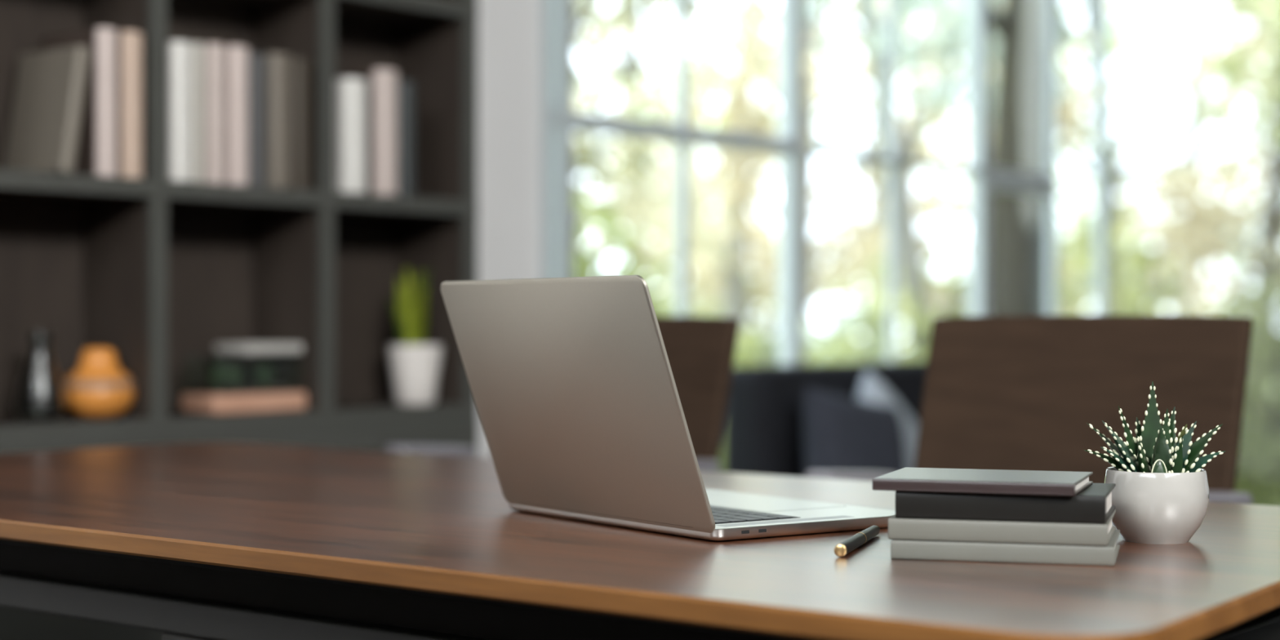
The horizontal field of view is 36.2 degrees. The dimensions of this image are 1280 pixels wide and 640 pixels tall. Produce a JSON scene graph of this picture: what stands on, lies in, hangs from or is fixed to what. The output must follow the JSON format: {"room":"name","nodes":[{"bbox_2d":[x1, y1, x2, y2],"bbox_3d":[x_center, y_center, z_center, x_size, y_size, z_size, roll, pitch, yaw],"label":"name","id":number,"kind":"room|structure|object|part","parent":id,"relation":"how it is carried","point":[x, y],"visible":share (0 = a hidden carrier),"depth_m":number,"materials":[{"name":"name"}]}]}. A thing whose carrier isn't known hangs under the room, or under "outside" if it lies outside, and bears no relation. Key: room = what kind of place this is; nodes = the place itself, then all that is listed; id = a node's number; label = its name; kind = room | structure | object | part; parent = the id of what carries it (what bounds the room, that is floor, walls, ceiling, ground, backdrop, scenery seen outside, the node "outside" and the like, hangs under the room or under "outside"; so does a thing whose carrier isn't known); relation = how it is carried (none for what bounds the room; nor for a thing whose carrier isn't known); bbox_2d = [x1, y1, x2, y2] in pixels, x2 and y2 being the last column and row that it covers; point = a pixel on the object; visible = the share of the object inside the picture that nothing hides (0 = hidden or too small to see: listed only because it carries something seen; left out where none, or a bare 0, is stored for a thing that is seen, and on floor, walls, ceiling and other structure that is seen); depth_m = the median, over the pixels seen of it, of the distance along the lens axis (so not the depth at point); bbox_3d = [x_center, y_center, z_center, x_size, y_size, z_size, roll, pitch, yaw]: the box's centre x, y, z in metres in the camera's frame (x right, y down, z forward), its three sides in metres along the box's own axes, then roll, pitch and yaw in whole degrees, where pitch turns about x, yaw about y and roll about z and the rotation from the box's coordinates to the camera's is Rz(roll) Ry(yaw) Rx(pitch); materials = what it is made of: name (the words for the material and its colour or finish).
{"room":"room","nodes":[
{"label":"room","id":0,"kind":"room"},
{"bbox_2d":[477,0,540,457],"bbox_3d":[-2.260,-1.060,2.452,0.200,4.000,6.163,0,0,39],"label":"wall","id":1,"kind":"structure","parent":0,"point":[508,31],"depth_m":4.69,"materials":[{"name":"white paint"}]},
{"bbox_2d":[540,0,552,278],"bbox_3d":[-0.252,-1.055,4.809,0.072,3.990,0.032,0,0,39],"label":"trim","id":2,"kind":"structure","parent":1,"relation":"attached to","point":[546,6],"depth_m":4.78,"materials":[{"name":"paint"}]},
{"bbox_2d":[552,0,790,315],"bbox_3d":[0.075,-1.050,5.277,0.090,3.980,1.066,0,0,39],"label":"window","id":3,"kind":"structure","parent":1,"relation":"in","point":[566,121],"depth_m":5.09,"materials":[{"name":"paint"}]},
{"bbox_3d":[-0.203,-1.050,4.902,0.050,3.980,0.060,0,0,39],"label":"post","id":4,"kind":"part","parent":3,"relation":"part of","materials":[{"name":"metal"}]},
{"bbox_2d":[1103,466,1208,544],"bbox_3d":[0.449,0.161,1.705,0.090,0.062,0.090,0,0,39],"label":"pot","id":5,"kind":"object","parent":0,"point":[1154,505],"depth_m":1.67,"materials":[{"name":"white ceramic"}]},
{"bbox_3d":[2.561,1.000,3.652,6.220,0.120,14.500,0,0,39],"label":"floor","id":6,"kind":"structure","parent":0,"visible":0},
{"bbox_2d":[0,0,478,639],"bbox_3d":[-0.952,-0.309,3.634,0.244,2.498,1.671,0,0,39],"label":"bookshelf","id":7,"kind":"object","parent":6,"relation":"on","point":[157,272],"visible":0.59,"depth_m":3.89,"materials":[{"name":"wood"}]},
{"bbox_2d":[14,332,65,421],"bbox_3d":[-1.065,0.100,3.482,0.086,0.156,0.086,0,0,39],"label":"glass vase","id":8,"kind":"object","parent":7,"relation":"on","point":[34,414],"visible":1,"depth_m":3.48,"materials":[{"name":"clear glass"}]},
{"bbox_2d":[4,45,90,173],"bbox_3d":[-1.056,-0.369,3.495,0.181,0.226,0.065,0,0,39],"label":"book","id":9,"kind":"object","parent":7,"relation":"on","point":[49,95],"visible":0.84,"depth_m":3.47,"materials":[{"name":"grey paper"}]},
{"bbox_3d":[-1.021,0.544,3.404,0.018,0.662,0.407,0,0,39],"label":"cabinet door","id":10,"kind":"part","parent":7,"relation":"part of","materials":[{"name":"brown wood"}]},
{"bbox_2d":[40,27,117,176],"bbox_3d":[-1.012,-0.388,3.547,0.184,0.263,0.042,0,0,39],"label":"book","id":11,"kind":"object","parent":7,"relation":"on","point":[97,147],"visible":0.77,"depth_m":3.49,"materials":[{"name":"paper"}]},
{"bbox_2d":[62,347,134,419],"bbox_3d":[-0.987,0.116,3.571,0.130,0.129,0.130,0,0,39],"label":"vase","id":12,"kind":"object","parent":7,"relation":"on","point":[98,388],"visible":1,"depth_m":3.53,"materials":[{"name":"ceramic"}]},
{"bbox_2d":[117,31,142,177],"bbox_3d":[-0.978,-0.388,3.588,0.185,0.263,0.044,0,0,39],"label":"book","id":13,"kind":"object","parent":7,"relation":"on","point":[130,43],"visible":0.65,"depth_m":3.52,"materials":[{"name":"paper"}]},
{"bbox_3d":[-0.880,-0.673,3.576,0.012,1.710,0.036,0,0,39],"label":"edge trim","id":14,"kind":"part","parent":7,"relation":"part of","materials":[{"name":"grey wood"}]},
{"bbox_2d":[167,40,192,182],"bbox_3d":[-0.909,-0.385,3.672,0.187,0.257,0.050,0,0,39],"label":"book","id":15,"kind":"object","parent":7,"relation":"on","point":[180,54],"visible":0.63,"depth_m":3.60,"materials":[{"name":"white paper"}]},
{"bbox_2d":[192,43,204,182],"bbox_3d":[-0.886,-0.386,3.707,0.179,0.260,0.025,0,0,39],"label":"book","id":16,"kind":"object","parent":7,"relation":"on","point":[198,49],"visible":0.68,"depth_m":3.65,"materials":[{"name":"white paper"}]},
{"bbox_3d":[-1.044,-0.324,3.708,0.008,2.408,1.671,0,0,39],"label":"panel","id":17,"kind":"part","parent":7,"relation":"part of","materials":[{"name":"brown wood"}]},
{"bbox_2d":[204,43,226,183],"bbox_3d":[-0.859,-0.387,3.736,0.184,0.262,0.041,0,0,39],"label":"book","id":18,"kind":"object","parent":7,"relation":"on","point":[215,54],"visible":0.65,"depth_m":3.67,"materials":[{"name":"white paper"}]},
{"bbox_3d":[-0.764,0.544,3.722,0.018,0.662,0.407,0,0,39],"label":"cabinet door","id":19,"kind":"part","parent":7,"relation":"part of","materials":[{"name":"brown wood"}]},
{"bbox_2d":[226,45,248,185],"bbox_3d":[-0.825,-0.388,3.776,0.186,0.263,0.047,0,0,39],"label":"book","id":20,"kind":"object","parent":7,"relation":"on","point":[237,56],"visible":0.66,"depth_m":3.71,"materials":[{"name":"paper"}]},
{"bbox_3d":[-0.880,-0.240,3.576,0.014,0.032,1.671,0,0,39],"label":"edge trim","id":21,"kind":"part","parent":7,"relation":"part of","materials":[{"name":"black wood"}]},
{"bbox_3d":[-0.880,0.196,3.576,0.014,0.032,1.671,0,0,39],"label":"edge trim","id":22,"kind":"part","parent":7,"relation":"part of","materials":[{"name":"grey wood"}]},
{"bbox_2d":[181,342,306,414],"bbox_3d":[-0.776,0.113,3.846,0.110,0.134,0.230,0,0,39],"label":"terrarium","id":23,"kind":"object","parent":7,"relation":"on","point":[235,399],"visible":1,"depth_m":3.81,"materials":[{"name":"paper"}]},
{"bbox_2d":[209,364,226,387],"bbox_3d":[-0.821,0.108,3.796,0.033,0.052,0.048,0,0,39],"label":"plant","id":24,"kind":"object","parent":23,"relation":"on","point":[219,378],"depth_m":3.80,"materials":[{"name":"green plant"}]},
{"bbox_2d":[213,362,235,387],"bbox_3d":[-0.815,0.108,3.839,0.030,0.052,0.047,0,0,39],"label":"plant","id":25,"kind":"object","parent":23,"relation":"on","point":[218,374],"depth_m":3.81,"materials":[{"name":"green plant"}]},
{"bbox_2d":[223,364,241,386],"bbox_3d":[-0.801,0.108,3.845,0.033,0.052,0.047,0,0,39],"label":"plant","id":26,"kind":"object","parent":23,"relation":"on","point":[229,368],"depth_m":3.83,"materials":[{"name":"green plant"}]},
{"bbox_2d":[222,366,246,387],"bbox_3d":[-0.786,0.111,3.798,0.036,0.047,0.049,0,0,39],"label":"plant","id":27,"kind":"object","parent":23,"relation":"on","point":[234,380],"depth_m":3.80,"materials":[{"name":"green plant"}]},
{"bbox_3d":[-0.753,0.057,3.875,0.104,0.021,0.143,0,0,39],"label":"lid","id":28,"kind":"part","parent":23,"relation":"part of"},
{"bbox_2d":[258,361,270,372],"bbox_3d":[-0.749,0.108,3.896,0.030,0.051,0.040,0,0,39],"label":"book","id":29,"kind":"object","parent":23,"relation":"on","point":[263,368],"depth_m":3.88,"materials":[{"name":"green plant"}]},
{"bbox_2d":[253,363,275,386],"bbox_3d":[-0.748,0.110,3.908,0.026,0.049,0.057,0,0,39],"label":"plant","id":30,"kind":"object","parent":23,"relation":"on","point":[262,369],"depth_m":3.90,"materials":[{"name":"green plant"}]},
{"bbox_2d":[257,362,275,386],"bbox_3d":[-0.736,0.108,3.855,0.031,0.051,0.041,0,0,0],"label":"plant","id":31,"kind":"object","parent":23,"relation":"on","point":[264,374],"depth_m":3.85,"materials":[{"name":"green plant"}]},
{"bbox_2d":[248,53,266,186],"bbox_3d":[-0.796,-0.383,3.813,0.184,0.253,0.041,0,0,39],"label":"book","id":32,"kind":"object","parent":7,"relation":"on","point":[257,62],"visible":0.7,"depth_m":3.75,"materials":[{"name":"grey paper"}]},
{"bbox_2d":[262,53,292,188],"bbox_3d":[-0.760,-0.385,3.853,0.191,0.259,0.059,0,0,39],"label":"book","id":33,"kind":"object","parent":7,"relation":"on","point":[279,66],"visible":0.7,"depth_m":3.78,"materials":[{"name":"grey paper"}]},
{"bbox_2d":[292,57,310,189],"bbox_3d":[-0.727,-0.384,3.897,0.186,0.256,0.046,0,0,39],"label":"book","id":34,"kind":"object","parent":7,"relation":"on","point":[300,67],"visible":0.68,"depth_m":3.83,"materials":[{"name":"black paper"}]},
{"bbox_3d":[-0.623,-0.673,3.894,0.012,1.710,0.036,0,0,39],"label":"edge trim","id":35,"kind":"part","parent":7,"relation":"part of","materials":[{"name":"grey wood"}]},
{"bbox_2d":[335,77,367,193],"bbox_3d":[-0.636,-0.371,4.004,0.192,0.230,0.064,0,0,39],"label":"book","id":36,"kind":"object","parent":7,"relation":"on","point":[351,94],"visible":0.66,"depth_m":3.94,"materials":[{"name":"white paper"}]},
{"bbox_2d":[335,68,398,195],"bbox_3d":[-0.582,-0.384,4.072,0.192,0.256,0.061,0,0,39],"label":"book","id":37,"kind":"object","parent":7,"relation":"on","point":[382,84],"visible":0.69,"depth_m":4.01,"materials":[{"name":"white paper"}]},
{"bbox_3d":[-0.495,0.544,4.053,0.018,0.662,0.444,0,0,39],"label":"cabinet door","id":38,"kind":"part","parent":7,"relation":"part of","materials":[{"name":"grey wood"}]},
{"bbox_2d":[398,80,414,196],"bbox_3d":[-0.547,-0.375,4.119,0.186,0.239,0.047,0,0,39],"label":"book","id":39,"kind":"object","parent":7,"relation":"on","point":[406,88],"visible":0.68,"depth_m":4.05,"materials":[{"name":"paper"}]},
{"bbox_2d":[387,266,442,404],"bbox_3d":[-0.482,0.032,4.196,0.117,0.296,0.122,0,0,-7],"label":"potted snake plant","id":40,"kind":"object","parent":7,"relation":"on","point":[414,364],"visible":1,"depth_m":4.16,"materials":[{"name":"green plant"}]},
{"bbox_3d":[-0.482,0.117,4.194,0.117,0.127,0.117,0,0,39],"label":"pot","id":41,"kind":"part","parent":40,"relation":"part of","materials":[{"name":"white ceramic"}]},
{"bbox_3d":[-0.880,-0.664,3.576,0.014,0.032,1.671,0,0,39],"label":"edge trim","id":42,"kind":"part","parent":7,"relation":"part of","materials":[{"name":"black wood"}]},
{"bbox_3d":[-0.451,-0.324,4.280,0.208,2.408,0.032,0,0,39],"label":"panel","id":43,"kind":"part","parent":7,"relation":"part of","materials":[{"name":"brown wood"}]},
{"bbox_3d":[-0.366,-0.673,4.211,0.012,1.710,0.036,0,0,39],"label":"edge trim","id":44,"kind":"part","parent":7,"relation":"part of","materials":[{"name":"grey wood"}]},
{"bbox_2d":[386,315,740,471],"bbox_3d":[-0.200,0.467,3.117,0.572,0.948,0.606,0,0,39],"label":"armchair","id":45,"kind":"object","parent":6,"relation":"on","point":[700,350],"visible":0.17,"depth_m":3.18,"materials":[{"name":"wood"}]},
{"bbox_3d":[-0.355,0.225,3.342,0.048,0.022,0.180,0,-4,39],"label":"armrest","id":46,"kind":"part","parent":45,"relation":"part of","materials":[{"name":"grey leather"}]},
{"bbox_3d":[-0.061,0.253,3.288,0.480,0.521,0.164,0,0,39],"label":"backrest","id":47,"kind":"part","parent":45,"relation":"part of","materials":[{"name":"brown fabric"}]},
{"bbox_3d":[0.052,0.225,3.012,0.048,0.022,0.180,0,-4,39],"label":"armrest","id":48,"kind":"part","parent":45,"relation":"part of","materials":[{"name":"grey leather"}]},
{"bbox_2d":[0,442,1279,639],"bbox_3d":[-0.199,0.566,2.136,1.967,0.748,0.915,0,0,39],"label":"conference table","id":49,"kind":"object","parent":6,"relation":"on","point":[200,540],"visible":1,"depth_m":1.72,"materials":[{"name":"brown wood"}]},
{"bbox_3d":[-0.414,0.622,1.888,0.110,0.636,0.035,0,0,39],"label":"leg","id":50,"kind":"part","parent":49,"relation":"part of","materials":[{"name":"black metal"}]},
{"bbox_3d":[-0.200,0.287,2.130,1.653,0.034,0.685,0,0,39],"label":"under frame","id":51,"kind":"part","parent":49,"relation":"part of","materials":[{"name":"black metal"}]},
{"bbox_3d":[-0.200,0.247,2.130,1.613,0.046,0.645,0,0,39],"label":"support panel","id":52,"kind":"part","parent":49,"relation":"part of","materials":[{"name":"black wood"}]},
{"bbox_2d":[440,275,895,540],"bbox_3d":[0.032,0.077,1.873,0.318,0.230,0.350,0,0,-35],"label":"laptop","id":53,"kind":"object","parent":49,"relation":"on","point":[571,382],"visible":0.95,"depth_m":1.79,"materials":[{"name":"silver metal"}]},
{"bbox_3d":[-0.066,0.073,1.805,0.004,0.234,0.349,-23,13,-33],"label":"lid","id":54,"kind":"part","parent":53,"relation":"part of","materials":[{"name":"silver metal"}]},
{"bbox_2d":[715,515,853,526],"bbox_3d":[0.042,0.180,1.881,0.150,0.001,0.325,0,0,-35],"label":"laptop keyboard","id":55,"kind":"object","parent":53,"relation":"attached to","point":[720,521],"depth_m":1.76,"materials":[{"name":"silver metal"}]},
{"bbox_2d":[834,524,879,556],"bbox_3d":[0.187,0.186,1.668,0.011,0.011,0.178,0,0,17],"label":"pen","id":56,"kind":"object","parent":49,"relation":"on","point":[852,543],"visible":1,"depth_m":1.63,"materials":[{"name":"black paint"}]},
{"bbox_2d":[890,529,1119,565],"bbox_3d":[0.303,0.184,1.613,0.175,0.015,0.132,0,0,16],"label":"book","id":57,"kind":"object","parent":49,"relation":"on","point":[1067,554],"visible":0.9,"depth_m":1.55,"materials":[{"name":"grey paper"}]},
{"bbox_2d":[888,509,1115,546],"bbox_3d":[0.300,0.168,1.613,0.172,0.017,0.129,0,0,16],"label":"book","id":58,"kind":"object","parent":57,"relation":"on","point":[899,528],"visible":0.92,"depth_m":1.55,"materials":[{"name":"white paper"}]},
{"bbox_2d":[895,483,1115,524],"bbox_3d":[0.303,0.148,1.612,0.165,0.022,0.127,0,0,17],"label":"book","id":59,"kind":"object","parent":58,"relation":"on","point":[1093,504],"visible":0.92,"depth_m":1.55,"materials":[{"name":"black paper"}]},
{"bbox_2d":[872,466,1093,496],"bbox_3d":[0.284,0.132,1.613,0.160,0.009,0.129,0,0,19],"label":"book","id":60,"kind":"object","parent":59,"relation":"on","point":[904,479],"visible":1,"depth_m":1.57,"materials":[{"name":"grey paper"}]},
{"bbox_2d":[1084,381,1225,544],"bbox_3d":[0.449,0.123,1.703,0.094,0.138,0.093,0,0,39],"label":"potted succulent","id":61,"kind":"object","parent":49,"relation":"on","point":[1160,495],"visible":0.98,"depth_m":1.68,"materials":[{"name":"white ceramic"}]},
{"bbox_2d":[723,360,927,476],"bbox_3d":[0.860,0.527,5.069,0.820,0.825,1.100,0,0,39],"label":"sofa","id":62,"kind":"object","parent":6,"relation":"on","point":[762,428],"visible":0.04,"depth_m":4.89,"materials":[{"name":"grey fabric"}]},
{"bbox_2d":[802,386,906,473],"bbox_3d":[0.535,0.355,4.843,0.393,0.384,0.172,0,0,-44],"label":"pillow","id":63,"kind":"object","parent":62,"relation":"on","point":[840,433],"visible":0.63,"depth_m":4.77,"materials":[{"name":"fabric"}]},
{"bbox_2d":[856,370,918,467],"bbox_3d":[0.642,0.355,5.078,0.147,0.450,0.451,0,0,30],"label":"pillow","id":64,"kind":"object","parent":62,"relation":"on","point":[872,389],"visible":0.14,"depth_m":5.05,"materials":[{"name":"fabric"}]},
{"bbox_2d":[778,0,979,364],"bbox_3d":[0.754,-1.050,6.115,0.090,3.980,1.112,0,0,39],"label":"window","id":65,"kind":"structure","parent":6,"relation":"on","point":[790,11],"depth_m":5.68,"materials":[{"name":"paint"}]},
{"bbox_3d":[0.439,-1.050,5.694,0.050,3.980,0.060,0,0,39],"label":"post","id":66,"kind":"part","parent":65,"relation":"part of","materials":[{"name":"metal"}]},
{"bbox_2d":[804,315,1253,504],"bbox_3d":[0.455,0.467,2.547,0.572,0.948,0.606,0,0,39],"label":"armchair","id":67,"kind":"object","parent":6,"relation":"on","point":[1002,392],"visible":0.44,"depth_m":2.74,"materials":[{"name":"brown wood"}]},
{"bbox_3d":[0.300,0.225,2.772,0.048,0.022,0.180,0,-4,39],"label":"armrest","id":68,"kind":"part","parent":67,"relation":"part of","materials":[{"name":"grey leather"}]},
{"bbox_3d":[0.707,0.225,2.442,0.048,0.022,0.180,0,-4,39],"label":"armrest","id":69,"kind":"part","parent":67,"relation":"part of","materials":[{"name":"grey leather"}]},
{"bbox_2d":[968,0,1107,315],"bbox_3d":[2.415,-1.050,8.164,0.090,3.980,4.184,0,0,39],"label":"window","id":70,"kind":"structure","parent":6,"relation":"on","point":[980,184],"depth_m":6.83,"materials":[{"name":"paint"}]},
{"bbox_3d":[1.132,-1.050,6.550,0.050,3.980,0.060,0,0,39],"label":"post","id":71,"kind":"part","parent":70,"relation":"part of","materials":[{"name":"metal"}]},
{"label":"outside","id":72,"kind":"structure","parent":0,"visible":0},
{"bbox_2d":[769,344,1275,502],"bbox_3d":[-15.930,1.150,38.660,66.560,0.180,100.000,0,0,39],"label":"ground","id":73,"kind":"structure","parent":72,"point":[824,353],"depth_m":62.84,"materials":[{"name":"green plant"}]},
{"bbox_2d":[573,194,675,315],"bbox_3d":[-0.203,0.280,8.007,0.907,1.583,0.860,0,0,39],"label":"shrub","id":74,"kind":"object","parent":73,"relation":"on","point":[585,264],"visible":0.05,"depth_m":7.99,"materials":[{"name":"green plant"}]},
{"bbox_2d":[573,0,708,276],"bbox_3d":[-0.464,-1.440,8.857,1.980,5.004,2.264,0,0,39],"label":"tree","id":75,"kind":"object","parent":73,"relation":"on","point":[615,20],"visible":0.23,"depth_m":9.27,"materials":[{"name":"green plant"}]},
{"bbox_2d":[573,0,773,274],"bbox_3d":[0.088,-2.440,17.940,4.354,7.006,4.011,0,0,39],"label":"tree","id":76,"kind":"object","parent":73,"relation":"on","point":[634,60],"visible":0.12,"depth_m":18.06,"materials":[{"name":"green plant"}]},
{"bbox_2d":[648,291,724,316],"bbox_3d":[0.104,0.463,10.002,1.104,1.221,1.101,0,0,39],"label":"shrub","id":77,"kind":"object","parent":73,"relation":"on","point":[709,308],"visible":0.02,"depth_m":10.19,"materials":[{"name":"green plant"}]},
{"bbox_2d":[613,248,822,364],"bbox_3d":[0.435,0.276,13.994,1.746,1.641,1.845,0,0,9],"label":"shrub","id":78,"kind":"object","parent":73,"relation":"on","point":[753,326],"visible":0.1,"depth_m":13.74,"materials":[{"name":"green plant"}]},
{"bbox_2d":[718,329,824,471],"bbox_3d":[0.460,0.579,8.984,0.977,1.091,0.962,0,0,-1],"label":"shrub","id":79,"kind":"object","parent":73,"relation":"on","point":[746,353],"visible":0.07,"depth_m":8.92,"materials":[{"name":"green plant"}]},
{"bbox_2d":[573,0,1004,341],"bbox_3d":[0.540,-1.939,13.233,3.968,6.010,3.892,0,0,-3],"label":"tree","id":80,"kind":"object","parent":73,"relation":"on","point":[735,305],"visible":0.39,"depth_m":12.99,"materials":[{"name":"green plant"}]},
{"bbox_2d":[612,0,991,350],"bbox_3d":[0.837,-1.940,12.239,2.415,6.001,3.676,0,0,39],"label":"tree","id":81,"kind":"object","parent":73,"relation":"on","point":[751,51],"visible":0.63,"depth_m":11.73,"materials":[{"name":"green plant"}]},
{"bbox_2d":[755,297,906,364],"bbox_3d":[1.139,0.534,12.007,1.261,1.346,1.256,0,0,13],"label":"shrub","id":82,"kind":"object","parent":73,"relation":"on","point":[813,335],"visible":0.03,"depth_m":11.80,"materials":[{"name":"green plant"}]},
{"bbox_2d":[608,0,1155,358],"bbox_3d":[1.981,-2.523,16.832,5.329,7.171,5.364,0,0,-7],"label":"tree","id":83,"kind":"object","parent":73,"relation":"on","point":[1074,55],"visible":0.11,"depth_m":16.91,"materials":[{"name":"green plant"}]},
{"bbox_2d":[808,251,968,363],"bbox_3d":[1.512,0.391,11.024,1.260,1.561,1.255,0,0,-23],"label":"shrub","id":84,"kind":"object","parent":73,"relation":"on","point":[873,300],"visible":0.22,"depth_m":10.88,"materials":[{"name":"green plant"}]},
{"bbox_2d":[751,0,1094,356],"bbox_3d":[1.465,-1.686,10.746,2.923,5.522,3.613,0,0,-23],"label":"tree","id":85,"kind":"object","parent":73,"relation":"on","point":[872,41],"visible":0.53,"depth_m":10.53,"materials":[{"name":"green plant"}]},
{"bbox_2d":[884,251,968,360],"bbox_3d":[2.236,0.322,13.016,1.286,1.565,1.297,0,0,-40],"label":"shrub","id":86,"kind":"object","parent":73,"relation":"on","point":[963,275],"visible":0.02,"depth_m":12.91,"materials":[{"name":"green plant"}]},
{"bbox_2d":[989,0,1063,315],"bbox_3d":[1.387,-1.693,9.562,2.609,5.521,3.740,0,0,-4],"label":"tree","id":87,"kind":"object","parent":73,"relation":"on","point":[1018,140],"visible":0.48,"depth_m":9.36,"materials":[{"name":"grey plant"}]},
{"bbox_2d":[941,209,1146,315],"bbox_3d":[3.211,0.063,15.982,1.980,2.006,1.976,0,0,2],"label":"shrub","id":88,"kind":"object","parent":73,"relation":"on","point":[1086,213],"visible":0.02,"depth_m":15.73,"materials":[{"name":"green plant"}]},
{"bbox_2d":[812,0,1279,330],"bbox_3d":[3.416,-1.939,13.720,4.744,6.011,4.336,0,0,-25],"label":"tree","id":89,"kind":"object","parent":73,"relation":"on","point":[1199,214],"visible":0.31,"depth_m":13.65,"materials":[{"name":"green plant"}]},
{"bbox_2d":[1057,213,1204,315],"bbox_3d":[2.330,0.270,10.002,1.116,1.635,1.134,0,0,39],"label":"shrub","id":90,"kind":"object","parent":73,"relation":"on","point":[1135,295],"visible":0.16,"depth_m":9.89,"materials":[{"name":"green plant"}]},
{"bbox_2d":[1057,0,1275,312],"bbox_3d":[4.835,-2.601,18.996,5.200,7.327,6.396,0,0,3],"label":"tree","id":91,"kind":"object","parent":73,"relation":"on","point":[1204,82],"visible":0.18,"depth_m":18.80,"materials":[{"name":"green plant"}]},
{"bbox_2d":[1057,0,1279,319],"bbox_3d":[5.666,-2.439,15.646,4.251,7.008,6.476,0,0,-26],"label":"tree","id":92,"kind":"object","parent":73,"relation":"on","point":[1185,5],"visible":0.16,"depth_m":15.88,"materials":[{"name":"green plant"}]},
{"bbox_2d":[1084,252,1276,408],"bbox_3d":[3.517,0.271,12.981,1.508,1.628,1.450,0,0,39],"label":"shrub","id":93,"kind":"object","parent":73,"relation":"on","point":[1203,286],"visible":0.06,"depth_m":12.96,"materials":[{"name":"green plant"}]},
{"bbox_2d":[1181,0,1279,488],"bbox_3d":[3.709,-1.940,12.078,3.009,6.020,4.077,0,0,39],"label":"tree","id":94,"kind":"object","parent":73,"relation":"on","point":[1229,69],"visible":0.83,"depth_m":11.17,"materials":[{"name":"green plant"}]},
{"bbox_2d":[1204,217,1279,469],"bbox_3d":[4.088,0.185,11.988,1.258,1.922,1.291,0,0,39],"label":"shrub","id":95,"kind":"object","parent":73,"relation":"on","point":[1242,277],"visible":0.14,"depth_m":11.89,"materials":[{"name":"green plant"}]},
{"bbox_2d":[1207,275,1279,506],"bbox_3d":[3.021,0.443,9.479,0.968,1.337,1.043,0,0,39],"label":"shrub","id":96,"kind":"object","parent":73,"relation":"on","point":[1260,439],"visible":0.46,"depth_m":9.39,"materials":[{"name":"green plant"}]}
]}

